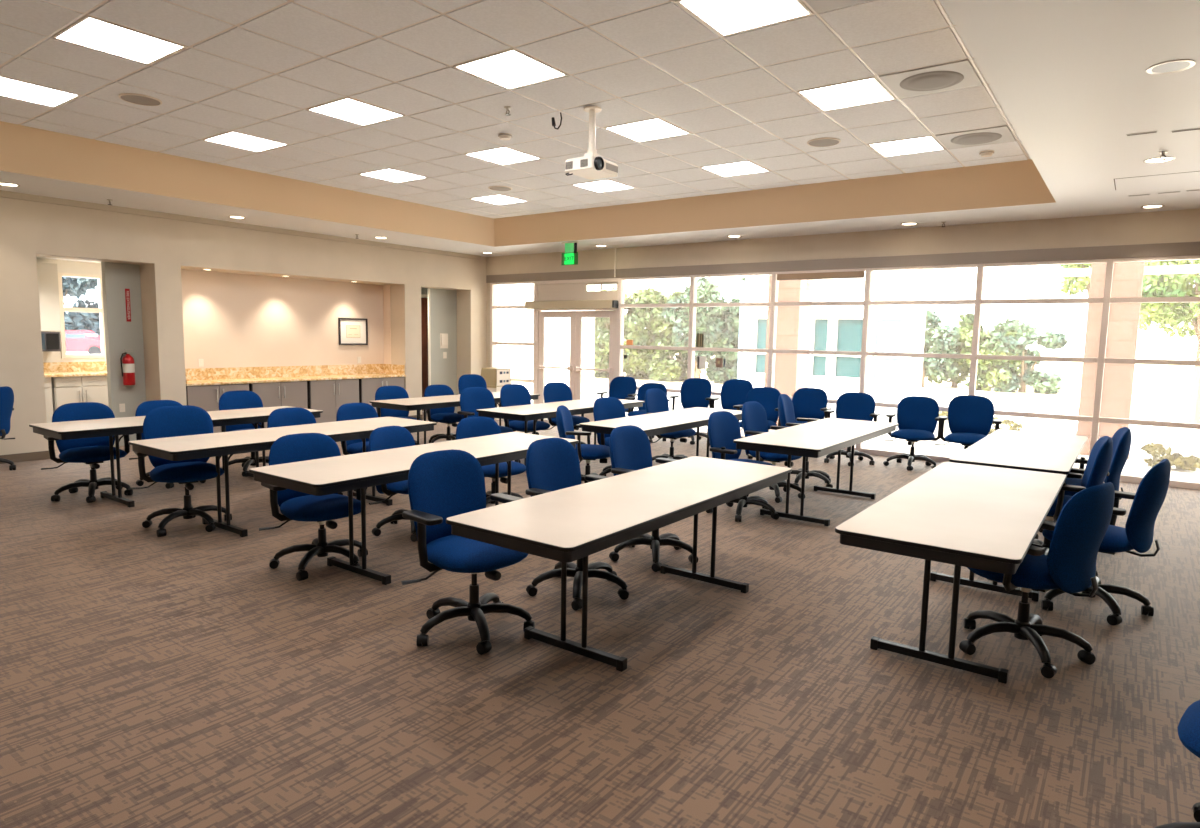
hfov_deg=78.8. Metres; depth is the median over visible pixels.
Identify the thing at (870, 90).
recessed light
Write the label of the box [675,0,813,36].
recessed light
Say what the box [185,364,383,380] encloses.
backsplash
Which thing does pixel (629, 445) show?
chair
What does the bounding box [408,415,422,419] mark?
baseboard
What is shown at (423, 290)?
wall
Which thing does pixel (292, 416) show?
chair
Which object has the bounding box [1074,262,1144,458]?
column
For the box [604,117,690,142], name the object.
recessed light
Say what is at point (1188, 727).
chair
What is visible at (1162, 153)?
sprinkler head
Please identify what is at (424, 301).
door
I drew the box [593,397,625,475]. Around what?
chair
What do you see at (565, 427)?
chair
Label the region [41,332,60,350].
microwave
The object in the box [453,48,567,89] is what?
recessed light
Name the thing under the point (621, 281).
window
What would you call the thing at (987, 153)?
smoke detector
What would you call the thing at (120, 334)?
wall
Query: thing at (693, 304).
window
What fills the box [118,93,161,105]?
ceiling speaker
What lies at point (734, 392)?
chair
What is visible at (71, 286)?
tree
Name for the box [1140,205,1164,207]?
recessed light
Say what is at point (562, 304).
curtain
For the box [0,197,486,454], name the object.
wall
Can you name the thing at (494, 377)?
box
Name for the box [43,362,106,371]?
backsplash
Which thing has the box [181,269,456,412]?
wall
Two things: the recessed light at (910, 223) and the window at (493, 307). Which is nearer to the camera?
the recessed light at (910, 223)
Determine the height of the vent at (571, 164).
0.060 m
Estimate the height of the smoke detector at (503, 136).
0.042 m
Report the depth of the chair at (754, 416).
7.42 m
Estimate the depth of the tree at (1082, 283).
17.34 m
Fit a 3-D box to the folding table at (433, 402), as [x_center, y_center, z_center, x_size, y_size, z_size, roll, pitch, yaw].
[-1.895,0.141,9.971,0.762,0.737,2.440,5,8,36]
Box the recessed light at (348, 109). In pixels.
[306,97,404,125]
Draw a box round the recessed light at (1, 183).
[0,182,19,186]
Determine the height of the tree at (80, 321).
12.082 m
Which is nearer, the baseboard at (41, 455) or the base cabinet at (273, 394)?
the baseboard at (41, 455)
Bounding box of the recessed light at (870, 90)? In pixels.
[796,76,896,111]
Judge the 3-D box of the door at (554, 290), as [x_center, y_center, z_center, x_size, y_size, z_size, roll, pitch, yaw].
[-0.479,-1.144,13.410,1.942,2.610,0.233,5,7,35]
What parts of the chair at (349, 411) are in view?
backrest, seat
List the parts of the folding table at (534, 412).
leg, leg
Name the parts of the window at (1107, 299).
rail, rail, rail, head rail, sill rail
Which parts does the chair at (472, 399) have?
armrest, backrest, seat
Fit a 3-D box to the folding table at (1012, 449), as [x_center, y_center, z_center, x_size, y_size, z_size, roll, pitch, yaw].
[3.616,0.641,6.240,0.762,0.737,2.440,5,8,36]
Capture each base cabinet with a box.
[44,377,52,422]
[51,376,108,412]
[186,383,248,432]
[249,381,307,427]
[307,379,358,422]
[359,377,403,411]
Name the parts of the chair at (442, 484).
lever, armrest, backrest, seat, tension knob, armrest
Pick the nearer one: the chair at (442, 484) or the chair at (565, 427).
the chair at (442, 484)
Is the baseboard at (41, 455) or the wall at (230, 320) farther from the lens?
the wall at (230, 320)
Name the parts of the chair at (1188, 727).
seat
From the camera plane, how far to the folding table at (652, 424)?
7.61 m
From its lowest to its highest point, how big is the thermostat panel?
0.290 m
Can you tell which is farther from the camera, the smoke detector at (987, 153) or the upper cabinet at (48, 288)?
the upper cabinet at (48, 288)
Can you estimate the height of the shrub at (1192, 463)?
0.430 m
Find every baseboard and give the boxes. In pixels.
[0,451,49,463]
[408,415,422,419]
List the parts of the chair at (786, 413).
backrest, armrest, armrest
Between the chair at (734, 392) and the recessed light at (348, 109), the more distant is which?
the chair at (734, 392)
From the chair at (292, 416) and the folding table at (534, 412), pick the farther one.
the folding table at (534, 412)
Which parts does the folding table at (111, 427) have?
leg, leg, leg, leg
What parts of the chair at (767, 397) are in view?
seat, backrest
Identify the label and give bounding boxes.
[626,340,632,344]
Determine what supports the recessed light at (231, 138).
in the ceiling at (250, 67)
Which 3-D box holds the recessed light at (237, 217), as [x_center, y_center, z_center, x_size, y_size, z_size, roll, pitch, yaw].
[-4.932,-2.673,9.924,0.214,0.006,0.214,5,8,36]
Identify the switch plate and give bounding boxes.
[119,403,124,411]
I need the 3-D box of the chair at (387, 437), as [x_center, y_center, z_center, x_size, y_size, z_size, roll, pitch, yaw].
[-1.520,0.538,5.883,0.640,0.832,0.717,4,7,28]
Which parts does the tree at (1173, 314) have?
crown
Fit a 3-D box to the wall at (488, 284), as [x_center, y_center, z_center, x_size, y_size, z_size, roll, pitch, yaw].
[-2.183,-1.317,14.740,0.100,2.610,0.200,5,8,36]
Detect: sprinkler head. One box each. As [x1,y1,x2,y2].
[504,106,511,115]
[1158,151,1167,160]
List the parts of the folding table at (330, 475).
leg, leg, leg, leg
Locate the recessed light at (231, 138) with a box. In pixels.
[202,131,288,151]
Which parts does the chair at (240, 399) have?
backrest, seat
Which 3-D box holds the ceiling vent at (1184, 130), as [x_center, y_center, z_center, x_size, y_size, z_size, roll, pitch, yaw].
[4.134,-1.997,5.138,0.180,0.004,0.044,5,8,36]
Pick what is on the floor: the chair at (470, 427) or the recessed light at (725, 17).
the chair at (470, 427)
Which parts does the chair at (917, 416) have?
armrest, seat, backrest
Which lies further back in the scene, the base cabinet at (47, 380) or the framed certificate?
the framed certificate
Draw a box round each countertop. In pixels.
[43,362,106,376]
[185,364,405,385]
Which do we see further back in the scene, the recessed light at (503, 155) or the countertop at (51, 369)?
the countertop at (51, 369)
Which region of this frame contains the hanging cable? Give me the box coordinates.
[552,112,561,128]
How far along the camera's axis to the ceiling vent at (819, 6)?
4.11 m
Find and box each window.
[58,272,105,357]
[490,281,533,382]
[616,275,689,392]
[687,272,771,437]
[767,268,865,450]
[856,264,977,461]
[964,259,1106,449]
[1089,255,1199,489]
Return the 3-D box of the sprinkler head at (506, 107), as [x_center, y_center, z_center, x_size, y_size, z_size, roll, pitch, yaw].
[-0.772,-2.536,6.113,0.064,0.061,0.063,5,8,36]
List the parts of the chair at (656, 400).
backrest, seat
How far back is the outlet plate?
10.80 m
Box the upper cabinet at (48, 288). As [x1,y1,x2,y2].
[37,262,60,331]
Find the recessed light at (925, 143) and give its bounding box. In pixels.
[867,135,945,156]
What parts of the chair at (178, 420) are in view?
armrest, lever, backrest, seat, tension knob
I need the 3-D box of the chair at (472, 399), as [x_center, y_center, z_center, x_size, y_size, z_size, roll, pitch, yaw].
[-1.373,0.170,8.774,0.650,0.954,0.744,7,8,44]
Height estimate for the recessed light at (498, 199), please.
0.020 m
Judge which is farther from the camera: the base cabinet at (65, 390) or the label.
the label
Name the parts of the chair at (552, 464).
armrest, backrest, armrest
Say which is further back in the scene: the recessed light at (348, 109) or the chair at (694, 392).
the chair at (694, 392)
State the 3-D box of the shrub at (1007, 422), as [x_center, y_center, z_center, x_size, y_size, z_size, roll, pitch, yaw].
[7.607,0.250,13.752,0.623,0.408,0.567,5,8,36]
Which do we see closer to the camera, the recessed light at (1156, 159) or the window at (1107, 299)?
the recessed light at (1156, 159)
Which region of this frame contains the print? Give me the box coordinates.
[346,325,359,337]
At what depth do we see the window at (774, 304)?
10.95 m
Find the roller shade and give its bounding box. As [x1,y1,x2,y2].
[777,271,864,280]
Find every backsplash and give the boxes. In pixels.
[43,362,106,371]
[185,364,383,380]
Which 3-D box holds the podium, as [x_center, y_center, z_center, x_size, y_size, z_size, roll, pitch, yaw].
[-2.001,-0.398,13.935,0.480,0.960,0.455,5,8,36]
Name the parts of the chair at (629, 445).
armrest, backrest, armrest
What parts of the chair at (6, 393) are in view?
backrest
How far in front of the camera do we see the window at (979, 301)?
9.19 m
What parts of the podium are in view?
panel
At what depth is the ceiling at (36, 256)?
11.24 m
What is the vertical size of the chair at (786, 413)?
0.992 m
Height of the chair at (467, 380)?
0.982 m
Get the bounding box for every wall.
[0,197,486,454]
[37,259,105,362]
[101,262,145,446]
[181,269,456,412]
[421,288,427,297]
[486,209,1199,282]
[487,283,496,367]
[497,284,594,390]
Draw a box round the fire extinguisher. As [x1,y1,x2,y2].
[120,349,134,384]
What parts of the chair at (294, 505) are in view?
armrest, lever, backrest, seat, tension knob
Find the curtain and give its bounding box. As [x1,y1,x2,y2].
[525,300,617,308]
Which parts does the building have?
post, pane, pane, pane, pane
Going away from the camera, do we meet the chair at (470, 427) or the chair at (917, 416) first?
the chair at (470, 427)
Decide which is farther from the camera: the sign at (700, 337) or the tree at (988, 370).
the tree at (988, 370)
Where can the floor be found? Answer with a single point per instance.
(180, 678)
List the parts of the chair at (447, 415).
backrest, seat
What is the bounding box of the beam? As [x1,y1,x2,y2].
[807,265,1199,283]
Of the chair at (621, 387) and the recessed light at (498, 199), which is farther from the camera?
the chair at (621, 387)
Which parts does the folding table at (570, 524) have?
leg, leg, leg, leg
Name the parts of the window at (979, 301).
rail, rail, rail, head rail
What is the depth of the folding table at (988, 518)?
3.65 m
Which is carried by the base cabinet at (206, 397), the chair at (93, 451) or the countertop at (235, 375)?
the countertop at (235, 375)
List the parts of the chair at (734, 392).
backrest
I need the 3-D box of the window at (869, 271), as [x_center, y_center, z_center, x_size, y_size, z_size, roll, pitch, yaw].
[4.297,-0.690,9.983,1.413,2.610,0.120,5,8,36]
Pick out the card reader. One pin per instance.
(719, 361)
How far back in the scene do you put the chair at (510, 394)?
9.34 m
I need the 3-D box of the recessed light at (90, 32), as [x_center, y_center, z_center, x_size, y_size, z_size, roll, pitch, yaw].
[-3.196,-2.485,4.865,0.586,0.020,0.586,5,8,36]
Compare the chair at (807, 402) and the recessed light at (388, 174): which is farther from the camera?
the chair at (807, 402)
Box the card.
[697,356,705,368]
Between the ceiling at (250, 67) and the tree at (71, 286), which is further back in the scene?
the tree at (71, 286)
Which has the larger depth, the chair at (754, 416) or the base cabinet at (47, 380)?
the base cabinet at (47, 380)
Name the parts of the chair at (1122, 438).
armrest, seat, armrest, backrest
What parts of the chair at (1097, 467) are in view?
seat, armrest, armrest, backrest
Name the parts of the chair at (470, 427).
backrest, tension knob, seat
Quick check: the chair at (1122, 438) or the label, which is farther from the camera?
the label
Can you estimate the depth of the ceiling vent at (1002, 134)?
6.72 m
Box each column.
[764,275,812,425]
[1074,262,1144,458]
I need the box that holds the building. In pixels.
[737,269,933,403]
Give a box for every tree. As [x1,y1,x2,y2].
[62,276,91,321]
[64,278,100,336]
[594,286,658,378]
[623,286,709,381]
[661,277,738,382]
[712,278,745,381]
[921,309,961,386]
[925,313,989,387]
[960,330,1025,390]
[989,318,1068,393]
[1059,263,1091,413]
[1139,260,1199,422]
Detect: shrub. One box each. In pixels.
[939,411,947,422]
[989,416,1022,433]
[1140,442,1199,470]
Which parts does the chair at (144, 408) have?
backrest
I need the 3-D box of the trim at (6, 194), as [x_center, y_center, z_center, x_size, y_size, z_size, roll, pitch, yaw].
[-6.355,-2.556,8.884,0.040,0.070,13.550,5,8,36]
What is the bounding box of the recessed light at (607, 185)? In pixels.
[571,179,634,192]
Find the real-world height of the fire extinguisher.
0.485 m
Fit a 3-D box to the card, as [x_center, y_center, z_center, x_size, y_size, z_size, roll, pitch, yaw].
[1.655,-0.837,11.896,0.150,0.210,0.014,5,8,36]
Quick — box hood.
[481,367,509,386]
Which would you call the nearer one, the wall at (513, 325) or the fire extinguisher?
the fire extinguisher
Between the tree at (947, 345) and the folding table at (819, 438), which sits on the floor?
the folding table at (819, 438)
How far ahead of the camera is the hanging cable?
6.27 m
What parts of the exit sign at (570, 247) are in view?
plate, stem plate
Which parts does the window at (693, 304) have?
rail, sill rail, rail, rail, head rail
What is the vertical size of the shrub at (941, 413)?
0.450 m
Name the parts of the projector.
ceiling plate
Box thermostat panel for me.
[440,333,447,347]
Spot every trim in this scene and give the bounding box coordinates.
[0,190,480,259]
[428,288,430,385]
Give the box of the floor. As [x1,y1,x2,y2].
[0,419,1199,827]
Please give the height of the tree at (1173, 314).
4.395 m
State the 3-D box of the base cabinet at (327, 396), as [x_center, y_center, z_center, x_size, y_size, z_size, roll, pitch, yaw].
[-4.570,-0.180,12.179,0.626,0.810,0.925,5,8,36]
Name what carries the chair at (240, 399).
on the floor
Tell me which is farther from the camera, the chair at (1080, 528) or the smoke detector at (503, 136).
the smoke detector at (503, 136)
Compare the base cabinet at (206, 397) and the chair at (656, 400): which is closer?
the chair at (656, 400)
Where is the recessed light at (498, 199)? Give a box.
[469,194,527,204]
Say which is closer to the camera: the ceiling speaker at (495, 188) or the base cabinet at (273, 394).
the ceiling speaker at (495, 188)
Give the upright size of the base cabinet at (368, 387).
0.810 m
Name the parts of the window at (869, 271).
sill rail, rail, rail, rail, head rail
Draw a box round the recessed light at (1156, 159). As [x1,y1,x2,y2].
[1143,156,1175,162]
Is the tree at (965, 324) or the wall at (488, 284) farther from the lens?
the tree at (965, 324)
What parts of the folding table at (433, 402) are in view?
leg, leg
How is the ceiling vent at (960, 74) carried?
in the ceiling at (250, 67)
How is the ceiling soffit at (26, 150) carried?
attached to the ceiling at (1071, 78)
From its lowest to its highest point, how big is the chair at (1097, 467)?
0.972 m
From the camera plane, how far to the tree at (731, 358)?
27.63 m
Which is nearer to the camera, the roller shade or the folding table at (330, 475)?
the folding table at (330, 475)
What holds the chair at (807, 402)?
on the floor
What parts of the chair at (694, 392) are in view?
backrest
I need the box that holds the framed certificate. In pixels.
[338,318,367,344]
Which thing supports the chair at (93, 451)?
on the floor
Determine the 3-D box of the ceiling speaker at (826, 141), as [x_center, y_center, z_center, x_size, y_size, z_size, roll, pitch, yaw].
[2.144,-2.603,6.998,0.310,0.012,0.310,5,8,36]
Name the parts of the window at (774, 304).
rail, rail, rail, head rail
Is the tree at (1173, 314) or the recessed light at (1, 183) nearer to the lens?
the recessed light at (1, 183)
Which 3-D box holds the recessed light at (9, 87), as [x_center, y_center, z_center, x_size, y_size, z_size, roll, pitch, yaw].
[-4.671,-2.627,5.936,0.586,0.020,0.586,5,8,36]
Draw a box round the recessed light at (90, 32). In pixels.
[52,15,186,64]
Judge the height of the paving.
0.130 m
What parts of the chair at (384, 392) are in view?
backrest, seat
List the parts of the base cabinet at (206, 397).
door, door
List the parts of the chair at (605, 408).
seat, backrest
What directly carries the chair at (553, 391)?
on the floor
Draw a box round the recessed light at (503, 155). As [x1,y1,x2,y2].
[464,146,541,164]
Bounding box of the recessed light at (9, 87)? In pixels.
[0,76,80,107]
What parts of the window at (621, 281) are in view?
rail, rail, head rail, rail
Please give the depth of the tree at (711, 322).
27.41 m
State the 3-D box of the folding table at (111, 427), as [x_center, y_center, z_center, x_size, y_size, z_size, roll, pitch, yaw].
[-4.042,0.393,7.254,0.762,0.737,2.440,5,8,36]
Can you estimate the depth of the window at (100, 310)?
11.63 m
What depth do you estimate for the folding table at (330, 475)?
4.80 m
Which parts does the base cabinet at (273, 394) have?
door, door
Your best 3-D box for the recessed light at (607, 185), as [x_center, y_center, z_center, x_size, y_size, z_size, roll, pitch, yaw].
[0.045,-2.899,9.272,0.586,0.020,0.586,5,8,36]
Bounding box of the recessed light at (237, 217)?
[228,216,245,218]
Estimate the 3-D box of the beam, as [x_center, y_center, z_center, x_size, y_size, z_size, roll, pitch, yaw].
[8.057,-2.240,11.479,9.800,0.110,0.200,5,8,36]
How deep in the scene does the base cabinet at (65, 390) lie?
11.11 m
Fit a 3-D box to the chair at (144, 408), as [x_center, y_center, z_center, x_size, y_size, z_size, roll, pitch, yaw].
[-4.468,0.298,7.583,0.642,0.842,0.717,5,8,36]
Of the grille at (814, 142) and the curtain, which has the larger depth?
the curtain
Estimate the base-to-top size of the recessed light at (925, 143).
0.020 m
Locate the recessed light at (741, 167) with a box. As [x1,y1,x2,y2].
[700,160,769,176]
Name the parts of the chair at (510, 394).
backrest, seat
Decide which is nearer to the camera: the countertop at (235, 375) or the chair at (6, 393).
the chair at (6, 393)
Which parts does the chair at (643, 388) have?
seat, backrest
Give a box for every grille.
[606,163,617,172]
[808,139,838,145]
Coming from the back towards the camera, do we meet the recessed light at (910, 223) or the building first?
the building
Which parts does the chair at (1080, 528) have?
seat, armrest, armrest, backrest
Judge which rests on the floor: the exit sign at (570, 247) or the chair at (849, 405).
the chair at (849, 405)
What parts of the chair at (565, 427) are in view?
backrest, armrest, seat, tension knob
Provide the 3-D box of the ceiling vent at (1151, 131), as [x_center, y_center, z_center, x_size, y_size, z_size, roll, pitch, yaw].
[3.889,-2.013,5.242,0.180,0.004,0.044,5,8,36]
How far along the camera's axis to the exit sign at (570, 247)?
11.93 m
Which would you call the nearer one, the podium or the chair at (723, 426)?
the chair at (723, 426)
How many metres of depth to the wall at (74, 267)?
11.49 m
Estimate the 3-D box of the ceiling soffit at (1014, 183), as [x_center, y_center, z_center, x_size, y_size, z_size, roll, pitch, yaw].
[1.384,-2.769,10.082,8.370,0.378,0.510,5,8,36]
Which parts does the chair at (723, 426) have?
armrest, backrest, seat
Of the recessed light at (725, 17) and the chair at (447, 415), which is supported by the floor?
the chair at (447, 415)
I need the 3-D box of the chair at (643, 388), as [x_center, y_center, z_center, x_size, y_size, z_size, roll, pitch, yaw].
[0.697,-0.028,11.307,0.714,0.882,0.649,4,7,28]
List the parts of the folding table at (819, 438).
leg, leg, leg, leg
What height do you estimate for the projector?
0.571 m
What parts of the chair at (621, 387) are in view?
backrest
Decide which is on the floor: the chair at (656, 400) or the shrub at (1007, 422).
the chair at (656, 400)
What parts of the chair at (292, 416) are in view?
backrest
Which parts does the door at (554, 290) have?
transom panel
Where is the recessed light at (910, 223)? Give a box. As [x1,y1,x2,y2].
[900,222,917,224]
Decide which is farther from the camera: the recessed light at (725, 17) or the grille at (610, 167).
the grille at (610, 167)
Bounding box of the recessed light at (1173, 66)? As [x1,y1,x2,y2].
[1146,59,1195,73]
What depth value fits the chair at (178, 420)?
5.91 m
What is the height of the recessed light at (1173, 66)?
0.006 m
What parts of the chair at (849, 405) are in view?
armrest, backrest, armrest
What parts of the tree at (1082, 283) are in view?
crown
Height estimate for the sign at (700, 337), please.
0.240 m
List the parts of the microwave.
door, control panel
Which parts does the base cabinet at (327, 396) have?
door, door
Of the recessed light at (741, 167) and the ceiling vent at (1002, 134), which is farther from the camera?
the recessed light at (741, 167)
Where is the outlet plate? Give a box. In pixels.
[198,359,203,366]
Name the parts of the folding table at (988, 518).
leg, leg, leg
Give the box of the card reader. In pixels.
[716,358,724,367]
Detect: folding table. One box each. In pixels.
[29,406,322,506]
[128,417,436,536]
[249,432,578,584]
[369,392,539,444]
[446,456,791,671]
[476,398,644,465]
[579,407,741,457]
[733,418,898,525]
[835,462,1066,683]
[949,429,1087,475]
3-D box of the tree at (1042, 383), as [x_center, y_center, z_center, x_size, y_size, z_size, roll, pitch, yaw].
[15.130,-1.957,26.029,2.523,2.875,2.145,5,8,36]
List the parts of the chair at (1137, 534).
seat, armrest, armrest, backrest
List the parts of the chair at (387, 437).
lever, backrest, seat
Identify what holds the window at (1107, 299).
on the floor
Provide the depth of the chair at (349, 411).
7.61 m
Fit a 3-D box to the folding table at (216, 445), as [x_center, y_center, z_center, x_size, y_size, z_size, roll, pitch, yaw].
[-2.604,0.513,6.382,0.762,0.737,2.440,5,8,36]
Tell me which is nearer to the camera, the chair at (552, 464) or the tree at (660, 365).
the chair at (552, 464)
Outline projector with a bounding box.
[565,106,617,179]
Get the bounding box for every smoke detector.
[498,133,511,139]
[979,150,993,156]
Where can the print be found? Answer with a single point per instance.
(352, 331)
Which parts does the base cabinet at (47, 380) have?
drawer, door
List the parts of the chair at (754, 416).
backrest, armrest, seat, armrest, tension knob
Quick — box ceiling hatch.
[1114,171,1199,189]
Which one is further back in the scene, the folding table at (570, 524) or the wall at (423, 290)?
the wall at (423, 290)
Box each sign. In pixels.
[125,289,130,321]
[561,241,578,264]
[696,334,703,346]
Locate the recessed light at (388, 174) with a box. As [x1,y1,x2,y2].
[359,168,427,182]
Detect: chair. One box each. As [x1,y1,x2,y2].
[0,386,15,469]
[41,402,132,502]
[129,400,205,488]
[130,405,231,536]
[219,390,268,476]
[259,433,367,580]
[267,407,342,494]
[336,403,377,490]
[369,426,417,541]
[375,386,422,444]
[401,449,534,654]
[424,385,462,442]
[456,374,497,407]
[456,416,525,504]
[457,387,512,432]
[500,384,549,462]
[525,437,628,610]
[543,382,589,443]
[556,405,609,482]
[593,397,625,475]
[596,376,636,433]
[609,425,697,571]
[625,383,669,441]
[645,388,695,463]
[669,378,714,444]
[706,411,778,521]
[708,379,752,445]
[733,387,780,458]
[742,401,804,502]
[778,394,832,487]
[792,388,831,423]
[824,392,879,465]
[883,396,940,470]
[934,395,1001,448]
[959,482,1114,677]
[1031,436,1112,576]
[1032,459,1170,624]
[1035,427,1131,538]
[1155,700,1199,827]
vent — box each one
[566,159,587,169]
[805,0,870,13]
[879,60,982,98]
[935,126,1015,149]
[1126,131,1156,135]
[1171,128,1199,132]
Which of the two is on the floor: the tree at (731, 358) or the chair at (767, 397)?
the chair at (767, 397)
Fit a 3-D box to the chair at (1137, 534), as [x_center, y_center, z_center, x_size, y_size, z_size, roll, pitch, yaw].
[3.035,0.716,4.420,0.624,0.954,0.704,3,7,22]
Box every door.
[421,294,427,410]
[533,278,617,421]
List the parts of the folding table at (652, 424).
leg, leg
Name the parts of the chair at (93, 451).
armrest, lever, backrest, seat, tension knob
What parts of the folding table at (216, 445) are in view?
leg, leg, leg, leg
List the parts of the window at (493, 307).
rail, rail, head rail, rail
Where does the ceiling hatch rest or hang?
attached to the ceiling at (1071, 78)
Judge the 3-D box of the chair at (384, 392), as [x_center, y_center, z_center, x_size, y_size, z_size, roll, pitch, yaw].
[-2.709,0.073,9.823,0.724,0.874,0.625,-5,8,-43]
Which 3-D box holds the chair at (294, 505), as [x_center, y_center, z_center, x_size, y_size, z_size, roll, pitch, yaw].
[-1.922,0.604,4.967,0.642,0.882,0.714,7,8,44]
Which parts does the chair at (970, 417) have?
armrest, seat, backrest, armrest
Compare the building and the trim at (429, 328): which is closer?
the trim at (429, 328)
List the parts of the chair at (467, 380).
backrest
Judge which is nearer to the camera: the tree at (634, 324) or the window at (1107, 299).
the window at (1107, 299)
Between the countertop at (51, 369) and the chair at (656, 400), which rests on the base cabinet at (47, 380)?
the countertop at (51, 369)
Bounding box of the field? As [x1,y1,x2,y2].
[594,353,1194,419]
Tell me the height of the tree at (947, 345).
3.137 m
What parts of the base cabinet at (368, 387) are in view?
door, door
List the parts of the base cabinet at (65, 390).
drawer, door, drawer, door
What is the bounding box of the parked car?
[65,330,100,353]
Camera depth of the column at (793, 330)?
14.27 m
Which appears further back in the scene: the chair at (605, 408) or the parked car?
the parked car
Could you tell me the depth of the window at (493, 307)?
14.51 m
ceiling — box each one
[0,0,1030,218]
[0,0,1199,256]
[36,256,100,262]
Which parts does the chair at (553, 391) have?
backrest, seat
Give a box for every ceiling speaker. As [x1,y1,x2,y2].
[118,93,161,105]
[488,186,511,190]
[807,137,840,146]
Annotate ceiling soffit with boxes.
[0,121,493,246]
[494,159,1055,246]
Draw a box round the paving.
[66,352,1199,481]
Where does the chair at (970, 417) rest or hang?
on the floor
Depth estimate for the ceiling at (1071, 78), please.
5.04 m
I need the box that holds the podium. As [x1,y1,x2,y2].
[481,367,510,419]
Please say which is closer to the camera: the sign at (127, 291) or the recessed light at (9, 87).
the recessed light at (9, 87)

